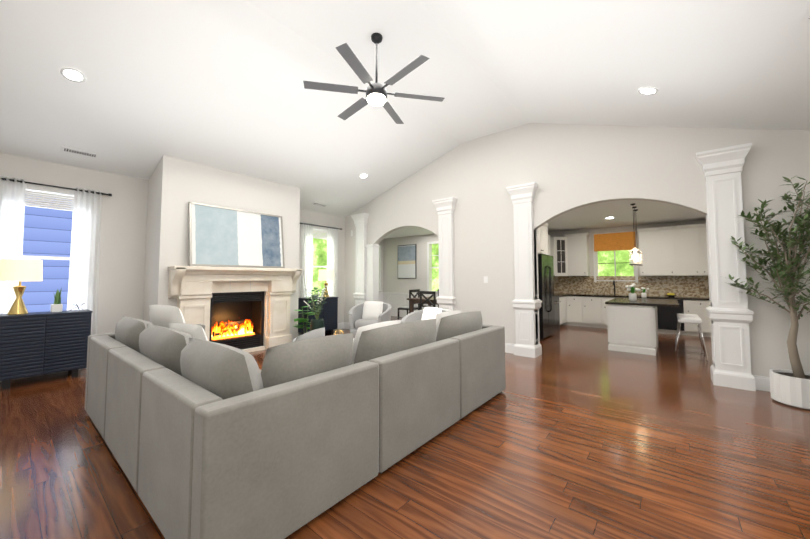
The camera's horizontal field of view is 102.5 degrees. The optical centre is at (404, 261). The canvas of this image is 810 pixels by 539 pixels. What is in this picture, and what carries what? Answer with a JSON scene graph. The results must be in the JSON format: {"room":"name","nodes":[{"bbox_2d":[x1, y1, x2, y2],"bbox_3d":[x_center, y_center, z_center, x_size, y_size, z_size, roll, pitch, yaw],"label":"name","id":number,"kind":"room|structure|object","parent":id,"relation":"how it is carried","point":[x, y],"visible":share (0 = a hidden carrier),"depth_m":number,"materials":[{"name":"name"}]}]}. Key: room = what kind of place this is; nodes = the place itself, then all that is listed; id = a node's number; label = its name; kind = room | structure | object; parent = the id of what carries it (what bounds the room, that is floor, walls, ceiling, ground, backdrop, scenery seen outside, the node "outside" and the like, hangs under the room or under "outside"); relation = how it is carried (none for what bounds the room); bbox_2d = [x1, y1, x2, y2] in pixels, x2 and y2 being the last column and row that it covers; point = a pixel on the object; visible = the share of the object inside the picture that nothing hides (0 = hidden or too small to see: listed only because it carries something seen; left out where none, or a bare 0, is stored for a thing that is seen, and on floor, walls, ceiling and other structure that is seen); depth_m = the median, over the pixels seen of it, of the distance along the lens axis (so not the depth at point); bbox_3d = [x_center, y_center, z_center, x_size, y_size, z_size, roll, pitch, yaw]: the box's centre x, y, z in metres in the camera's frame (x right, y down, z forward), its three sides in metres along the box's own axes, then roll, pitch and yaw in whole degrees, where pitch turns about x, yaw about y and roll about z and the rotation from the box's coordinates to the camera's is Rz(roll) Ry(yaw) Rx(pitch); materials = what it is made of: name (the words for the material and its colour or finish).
{"room":"living room","nodes":[
{"label":"living room","id":0,"kind":"room"},
{"bbox_2d":[0,316,809,538],"bbox_3d":[0.582,1.619,5.627,9.840,0.100,11.550,-2,-4,39],"label":"floor","id":1,"kind":"structure","parent":0,"point":[575,432],"depth_m":2.24,"materials":[{"name":"brown wood"}]},
{"bbox_2d":[0,309,92,389],"bbox_3d":[-4.574,1.069,4.110,0.394,0.850,0.836,-2,-4,39],"label":"sideboard","id":2,"kind":"object","parent":1,"relation":"on","point":[37,343],"visible":0.94,"depth_m":3.99,"materials":[{"name":"blue"}]},
{"bbox_2d":[0,259,42,314],"bbox_3d":[-4.702,0.303,3.969,0.370,0.664,0.370,-2,-4,39],"label":"lamp","id":3,"kind":"object","parent":2,"relation":"on","point":[19,270],"visible":1,"depth_m":3.90,"materials":[{"name":"gold metal"}]},
{"bbox_2d":[50,288,62,311],"bbox_3d":[-4.516,0.487,4.221,0.100,0.322,0.100,-2,-4,39],"label":"snake plant","id":4,"kind":"object","parent":2,"relation":"on","point":[57,306],"visible":0.98,"depth_m":4.21,"materials":[{"name":"green plant"}]},
{"bbox_2d":[168,266,302,352],"bbox_3d":[-2.906,0.836,5.616,0.760,1.465,2.080,-2,-4,39],"label":"fireplace","id":5,"kind":"object","parent":1,"relation":"on","point":[224,305],"visible":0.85,"depth_m":5.66,"materials":[{"name":"stone"}]},
{"bbox_2d":[189,201,284,267],"bbox_3d":[-2.798,-0.405,5.557,0.035,1.000,1.550,-11,-9,38],"label":"framed picture","id":6,"kind":"object","parent":5,"relation":"on","point":[219,236],"visible":0.98,"depth_m":5.45,"materials":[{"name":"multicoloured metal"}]},
{"bbox_2d":[85,305,505,538],"bbox_3d":[-0.959,0.946,3.424,2.908,1.029,3.108,-2,-4,39],"label":"sofa","id":7,"kind":"object","parent":1,"relation":"on","point":[203,437],"visible":1,"depth_m":1.84,"materials":[{"name":"fabric"}]},
{"bbox_2d":[293,300,316,332],"bbox_3d":[-1.881,1.161,6.162,0.637,0.868,0.590,-2,-4,39],"label":"fiddle-leaf fig plant","id":8,"kind":"object","parent":1,"relation":"on","point":[303,320],"visible":0.44,"depth_m":6.15,"materials":[{"name":"green plant"}]},
{"bbox_2d":[304,286,327,330],"bbox_3d":[-1.552,0.991,5.658,0.509,1.160,0.322,-2,-4,39],"label":"plant","id":9,"kind":"object","parent":1,"relation":"on","point":[316,322],"visible":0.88,"depth_m":5.63,"materials":[{"name":"green plant"}]},
{"bbox_2d":[298,296,337,334],"bbox_3d":[-1.960,1.228,7.330,0.394,0.850,0.836,-2,-4,39],"label":"base cabinet","id":10,"kind":"object","parent":1,"relation":"on","point":[329,313],"visible":0.58,"depth_m":7.25,"materials":[{"name":"blue"}]},
{"bbox_2d":[303,270,307,297],"bbox_3d":[-2.205,0.454,7.187,0.122,0.679,0.100,-2,-4,39],"label":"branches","id":11,"kind":"object","parent":10,"relation":"on","point":[306,294],"visible":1,"depth_m":7.18,"materials":[{"name":"white plant"}]},
{"bbox_2d":[318,269,333,296],"bbox_3d":[-1.824,0.494,7.513,0.351,0.631,0.351,-2,-4,39],"label":"lamp","id":12,"kind":"object","parent":10,"relation":"on","point":[326,275],"visible":0.81,"depth_m":7.39,"materials":[{"name":"white fabric"}]},
{"bbox_2d":[351,213,368,304],"bbox_3d":[-1.011,0.262,8.050,0.480,2.850,0.480,-2,-4,39],"label":"column","id":13,"kind":"structure","parent":1,"relation":"on","point":[360,223],"depth_m":7.92,"materials":[{"name":"white"}]},
{"bbox_2d":[349,301,390,337],"bbox_3d":[-0.698,1.209,6.574,0.860,0.812,0.820,-1,-3,19],"label":"armchair","id":14,"kind":"object","parent":1,"relation":"on","point":[365,313],"visible":0.6,"depth_m":6.59,"materials":[{"name":"grey fabric"}]},
{"bbox_2d":[398,289,419,319],"bbox_3d":[0.104,1.251,9.030,0.440,0.970,0.440,-2,-4,39],"label":"dining chair","id":15,"kind":"object","parent":1,"relation":"on","point":[407,308],"visible":0.56,"depth_m":8.93,"materials":[{"name":"brown wood"}]},
{"bbox_2d":[407,297,438,312],"bbox_3d":[0.943,1.323,8.345,1.500,0.760,1.000,-2,-4,39],"label":"dining table","id":16,"kind":"object","parent":1,"relation":"on","point":[414,300],"visible":0.27,"depth_m":8.40,"materials":[{"name":"brown wood"}]},
{"bbox_2d":[411,291,435,312],"bbox_3d":[0.420,1.186,7.706,0.440,0.970,0.440,-2,-4,39],"label":"dining chair","id":17,"kind":"object","parent":1,"relation":"on","point":[433,293],"visible":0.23,"depth_m":7.86,"materials":[{"name":"brown wood"}]},
{"bbox_2d":[401,307,449,322],"bbox_3d":[0.341,1.143,5.220,0.820,0.812,0.860,2,-4,-39],"label":"armchair","id":18,"kind":"object","parent":1,"relation":"on","point":[425,313],"visible":0.17,"depth_m":5.38,"materials":[{"name":"grey fabric"}]},
{"bbox_2d":[432,197,456,310],"bbox_3d":[0.884,0.186,6.515,0.480,2.850,0.480,-2,-4,39],"label":"column","id":19,"kind":"structure","parent":1,"relation":"on","point":[445,209],"depth_m":6.39,"materials":[{"name":"white paint"}]},
{"bbox_2d":[506,182,541,357],"bbox_3d":[2.072,0.139,5.553,0.480,2.850,0.480,-2,-4,39],"label":"column","id":20,"kind":"structure","parent":1,"relation":"on","point":[526,305],"depth_m":5.42,"materials":[{"name":"white"}]},
{"bbox_2d":[538,254,554,339],"bbox_3d":[2.873,0.752,7.328,0.806,1.800,0.910,-2,-4,39],"label":"fridge","id":21,"kind":"object","parent":1,"relation":"on","point":[546,295],"visible":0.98,"depth_m":6.98,"materials":[{"name":"black"}]},
{"bbox_2d":[554,295,560,331],"bbox_3d":[3.382,1.186,8.015,0.706,1.000,0.730,-2,-4,39],"label":"range","id":22,"kind":"object","parent":1,"relation":"on","point":[557,313],"visible":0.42,"depth_m":7.91,"materials":[{"name":"black"}]},
{"bbox_2d":[559,296,561,324],"bbox_3d":[3.734,1.308,8.510,0.624,0.805,0.430,-2,-4,39],"label":"base cabinet","id":23,"kind":"object","parent":1,"relation":"on","point":[560,297],"depth_m":8.33,"materials":[{"name":"white wood"}]},
{"bbox_2d":[562,296,565,324],"bbox_3d":[4.017,1.325,8.859,0.624,0.805,0.470,-2,-4,39],"label":"base cabinet","id":24,"kind":"object","parent":1,"relation":"on","point":[563,297],"depth_m":8.62,"materials":[{"name":"white wood"}]},
{"bbox_2d":[566,296,581,325],"bbox_3d":[4.730,1.329,8.938,0.364,0.805,0.604,-2,-4,39],"label":"base cabinet","id":25,"kind":"object","parent":1,"relation":"on","point":[573,304],"depth_m":8.72,"materials":[{"name":"white wood"}]},
{"bbox_2d":[582,296,601,327],"bbox_3d":[5.047,1.317,8.682,0.450,0.805,0.604,-2,-4,39],"label":"base cabinet","id":26,"kind":"object","parent":1,"relation":"on","point":[583,299],"depth_m":8.45,"materials":[{"name":"white wood"}]},
{"bbox_2d":[602,296,625,327],"bbox_3d":[5.415,1.302,8.383,0.500,0.805,0.604,-2,-4,39],"label":"base cabinet","id":27,"kind":"object","parent":1,"relation":"on","point":[604,298],"depth_m":8.27,"materials":[{"name":"white wood"}]},
{"bbox_2d":[607,306,657,355],"bbox_3d":[4.349,1.186,6.182,0.692,0.820,1.416,-2,-4,39],"label":"kitchen island","id":28,"kind":"object","parent":1,"relation":"on","point":[632,326],"depth_m":5.62,"materials":[{"name":"white wood"}]},
{"bbox_2d":[605,298,678,305],"bbox_3d":[4.514,0.755,6.169,1.020,0.040,1.620,-2,-4,39],"label":"island countertop","id":29,"kind":"structure","parent":28,"relation":"on","point":[616,301],"depth_m":5.76,"materials":[{"name":"black stone"}]},
{"bbox_2d":[625,283,648,300],"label":"decor","id":30,"kind":"object","parent":29,"relation":"on","point":[632,294],"depth_m":6.07,"materials":[{"name":"white ceramic"}]},
{"bbox_2d":[657,300,685,334],"bbox_3d":[6.212,1.270,7.738,0.646,0.805,0.604,-2,-4,39],"label":"dishwasher","id":31,"kind":"object","parent":1,"relation":"on","point":[667,316],"depth_m":7.48,"materials":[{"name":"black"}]},
{"bbox_2d":[675,313,703,351],"bbox_3d":[5.156,1.270,5.919,0.396,0.612,0.496,-2,-4,39],"label":"stool","id":32,"kind":"object","parent":1,"relation":"on","point":[688,315],"visible":0.58,"depth_m":5.97,"materials":[{"name":"white"}]},
{"bbox_2d":[675,316,707,358],"bbox_3d":[4.778,1.247,5.454,0.396,0.612,0.496,-2,-4,39],"label":"stool","id":33,"kind":"object","parent":1,"relation":"on","point":[693,320],"visible":0.98,"depth_m":5.37,"materials":[{"name":"white"}]},
{"bbox_2d":[682,300,710,336],"bbox_3d":[6.677,1.252,7.361,0.552,0.805,0.604,-2,-4,39],"label":"base cabinet","id":34,"kind":"object","parent":1,"relation":"on","point":[698,307],"depth_m":7.18,"materials":[{"name":"white wood"}]},
{"bbox_2d":[554,292,708,299],"bbox_3d":[5.750,0.869,8.124,4.268,0.035,0.618,-2,-4,39],"label":"countertop","id":35,"kind":"structure","parent":34,"relation":"on","point":[555,293],"depth_m":7.72,"materials":[{"name":"black stone"}]},
{"bbox_2d":[666,293,675,296],"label":"decor","id":36,"kind":"object","parent":35,"relation":"on","point":[668,294],"depth_m":7.62,"materials":[{"name":"yellow ceramic"}]},
{"bbox_2d":[695,143,755,390],"bbox_3d":[3.967,0.064,4.018,0.480,2.850,0.480,-2,-4,39],"label":"column","id":37,"kind":"structure","parent":1,"relation":"on","point":[730,314],"depth_m":3.90,"materials":[{"name":"white paint"}]},
{"bbox_2d":[720,176,809,409],"bbox_3d":[3.887,0.306,3.354,0.904,2.301,0.901,-2,-4,39],"label":"tree","id":38,"kind":"object","parent":1,"relation":"on","point":[790,387],"visible":1,"depth_m":3.36,"materials":[{"name":"green plant"}]},
{"bbox_2d":[0,123,809,376],"bbox_3d":[0.582,-0.418,5.727,9.520,3.980,11.230,-2,-4,39],"label":"wall","id":39,"kind":"structure","parent":0,"point":[144,233],"depth_m":5.09,"materials":[{"name":"white paint"}]},
{"bbox_2d":[0,368,85,381],"bbox_3d":[-4.807,1.425,4.327,0.018,0.160,2.070,-2,-4,39],"label":"baseboard","id":40,"kind":"structure","parent":39,"relation":"attached to","point":[82,368],"depth_m":4.30,"materials":[{"name":"white"}]},
{"bbox_2d":[22,183,73,259],"bbox_3d":[-4.868,-0.042,4.417,0.180,1.980,0.960,-2,-4,39],"label":"window","id":41,"kind":"structure","parent":39,"relation":"in","point":[50,193],"depth_m":4.42,"materials":[{"name":"white"}]},
{"bbox_2d":[0,175,111,334],"bbox_3d":[-4.790,0.210,4.348,0.088,2.540,1.220,-2,-4,39],"label":"curtain","id":42,"kind":"object","parent":39,"relation":"attached to","point":[84,260],"visible":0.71,"depth_m":4.55,"materials":[{"name":"white fabric"}]},
{"bbox_2d":[313,226,326,267],"bbox_3d":[-2.097,0.126,7.830,0.180,1.980,0.960,-2,-4,39],"label":"window","id":43,"kind":"structure","parent":39,"relation":"in","point":[319,231],"depth_m":7.87,"materials":[{"name":"white"}]},
{"bbox_2d":[299,222,341,334],"bbox_3d":[-2.022,0.378,7.757,0.088,2.540,1.250,-2,-4,39],"label":"curtain","id":44,"kind":"object","parent":39,"relation":"attached to","point":[307,248],"visible":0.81,"depth_m":7.56,"materials":[{"name":"white fabric"}]},
{"bbox_2d":[298,322,343,333],"bbox_3d":[-2.130,1.588,7.624,0.018,0.160,1.830,-2,-4,39],"label":"baseboard","id":45,"kind":"structure","parent":39,"relation":"attached to","point":[340,325],"depth_m":8.23,"materials":[{"name":"white wood"}]},
{"bbox_2d":[344,322,349,328],"bbox_3d":[-1.356,1.614,8.162,0.460,0.160,0.018,-2,-4,39],"label":"baseboard","id":46,"kind":"structure","parent":39,"relation":"attached to","point":[346,325],"depth_m":8.26,"materials":[{"name":"white wood"}]},
{"bbox_2d":[391,311,408,316],"bbox_3d":[1.107,1.694,9.793,4.810,0.160,0.018,-2,-4,39],"label":"baseboard","id":47,"kind":"structure","parent":39,"relation":"attached to","point":[401,314],"depth_m":10.83,"materials":[{"name":"white"}]},
{"bbox_2d":[365,241,438,312],"bbox_3d":[0.204,0.514,8.795,4.885,2.420,2.945,-2,-4,39],"label":"trim","id":48,"kind":"structure","parent":39,"relation":"attached to","point":[395,301],"depth_m":7.88,"materials":[{"name":"white"}]},
{"bbox_2d":[398,244,415,278],"bbox_3d":[0.060,-0.008,10.713,0.770,1.110,0.034,-2,-4,39],"label":"framed picture","id":49,"kind":"object","parent":39,"relation":"attached to","point":[406,261],"visible":0.93,"depth_m":10.68,"materials":[{"name":"multicoloured"}]},
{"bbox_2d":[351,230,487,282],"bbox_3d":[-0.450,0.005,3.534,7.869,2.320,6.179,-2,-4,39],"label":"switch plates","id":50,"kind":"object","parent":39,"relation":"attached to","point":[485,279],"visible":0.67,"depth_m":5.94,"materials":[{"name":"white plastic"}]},
{"bbox_2d":[505,343,514,353],"bbox_3d":[1.428,1.503,5.907,1.230,0.160,0.018,-2,-4,39],"label":"baseboard","id":51,"kind":"structure","parent":39,"relation":"attached to","point":[509,348],"depth_m":5.60,"materials":[{"name":"white wood"}]},
{"bbox_2d":[537,223,548,254],"bbox_3d":[2.801,-0.539,7.450,0.624,0.730,0.990,-2,-4,39],"label":"upper cabinet","id":52,"kind":"object","parent":39,"relation":"attached to","point":[542,232],"depth_m":7.38,"materials":[{"name":"white wood"}]},
{"bbox_2d":[549,239,552,255],"bbox_3d":[3.577,-0.303,8.618,0.344,0.845,0.681,-2,-4,39],"label":"upper cabinet","id":53,"kind":"object","parent":39,"relation":"attached to","point":[550,240],"depth_m":9.11,"materials":[{"name":"white wood"}]},
{"bbox_2d":[549,234,568,274],"bbox_3d":[4.337,-0.184,9.323,0.629,1.175,0.618,-2,-4,39],"label":"upper cabinet","id":54,"kind":"object","parent":39,"relation":"attached to","point":[560,244],"depth_m":9.08,"materials":[{"name":"white wood"}]},
{"bbox_2d":[569,232,588,274],"bbox_3d":[4.826,-0.195,9.103,0.530,1.175,0.344,-2,-4,39],"label":"upper cabinet","id":55,"kind":"object","parent":39,"relation":"attached to","point":[578,242],"depth_m":8.94,"materials":[{"name":"white wood"}]},
{"bbox_2d":[593,231,637,282],"bbox_3d":[5.600,-0.122,8.688,0.990,1.340,0.151,-2,-4,39],"label":"window","id":56,"kind":"structure","parent":39,"relation":"in","point":[615,241],"depth_m":8.69,"materials":[{"name":"white"}]},
{"bbox_2d":[637,227,652,274],"bbox_3d":[6.080,-0.245,8.087,0.401,1.175,0.344,-2,-4,39],"label":"upper cabinet","id":57,"kind":"object","parent":39,"relation":"attached to","point":[645,234],"depth_m":7.99,"materials":[{"name":"white wood"}]},
{"bbox_2d":[653,227,672,274],"bbox_3d":[6.321,-0.254,7.892,0.462,1.175,0.344,-2,-4,39],"label":"upper cabinet","id":58,"kind":"object","parent":39,"relation":"attached to","point":[661,265],"depth_m":7.81,"materials":[{"name":"white wood"}]},
{"bbox_2d":[669,223,707,274],"bbox_3d":[6.794,-0.273,7.508,1.002,1.175,0.344,-2,-4,39],"label":"upper cabinet","id":59,"kind":"object","parent":39,"relation":"attached to","point":[679,250],"depth_m":7.50,"materials":[{"name":"white wood"}]},
{"bbox_2d":[753,375,769,391],"bbox_3d":[4.325,1.388,3.560,0.750,0.160,0.018,-2,-4,39],"label":"baseboard","id":60,"kind":"structure","parent":39,"relation":"attached to","point":[762,383],"depth_m":3.73,"materials":[{"name":"white"}]},
{"bbox_2d":[0,0,809,238],"bbox_3d":[0.582,-1.781,5.794,9.520,1.390,11.230,-2,-4,39],"label":"ceiling","id":61,"kind":"structure","parent":0,"point":[219,84],"depth_m":3.68,"materials":[{"name":"white paint"}]},
{"bbox_2d":[60,67,85,82],"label":"recessed light","id":62,"kind":"object","parent":61,"relation":"in","point":[72,74],"depth_m":3.39,"materials":[{"name":"white"}]},
{"bbox_2d":[60,146,98,158],"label":"ceiling vent","id":63,"kind":"object","parent":61,"relation":"in","point":[63,148],"depth_m":4.37,"materials":[{"name":"white metal"}]},
{"bbox_2d":[312,202,327,206],"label":"ceiling vent","id":64,"kind":"object","parent":61,"relation":"in","point":[315,203],"depth_m":7.43,"materials":[{"name":"white metal"}]},
{"bbox_2d":[359,174,367,178],"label":"recessed light","id":65,"kind":"object","parent":61,"relation":"in","point":[362,176],"depth_m":6.69,"materials":[{"name":"white plastic"}]},
{"bbox_2d":[303,33,444,123],"bbox_3d":[-0.310,-2.099,3.549,1.515,0.734,1.463,-2,-4,39],"label":"ceiling fan","id":66,"kind":"object","parent":61,"relation":"hanging from","point":[376,93],"visible":1,"depth_m":3.45,"materials":[{"name":"black metal"}]},
{"bbox_2d":[629,203,641,265],"bbox_3d":[4.219,-0.505,5.994,0.169,1.139,0.172,-2,-4,39],"label":"pendant light","id":67,"kind":"object","parent":61,"relation":"hanging from","point":[635,253],"depth_m":6.06,"materials":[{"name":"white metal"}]},
{"bbox_2d":[638,87,657,94],"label":"recessed light","id":68,"kind":"object","parent":61,"relation":"in","point":[646,90],"depth_m":3.62,"materials":[{"name":"white"}]},
{"bbox_2d":[801,4,809,21],"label":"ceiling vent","id":69,"kind":"object","parent":61,"relation":"in","point":[806,17],"depth_m":2.20,"materials":[{"name":"white metal"}]},
{"label":"outside","id":70,"kind":"structure","parent":0,"visible":0},
{"bbox_2d":[21,195,633,311],"bbox_3d":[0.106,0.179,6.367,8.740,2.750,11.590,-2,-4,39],"label":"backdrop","id":71,"kind":"structure","parent":70,"point":[47,232],"depth_m":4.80,"materials":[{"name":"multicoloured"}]}
]}

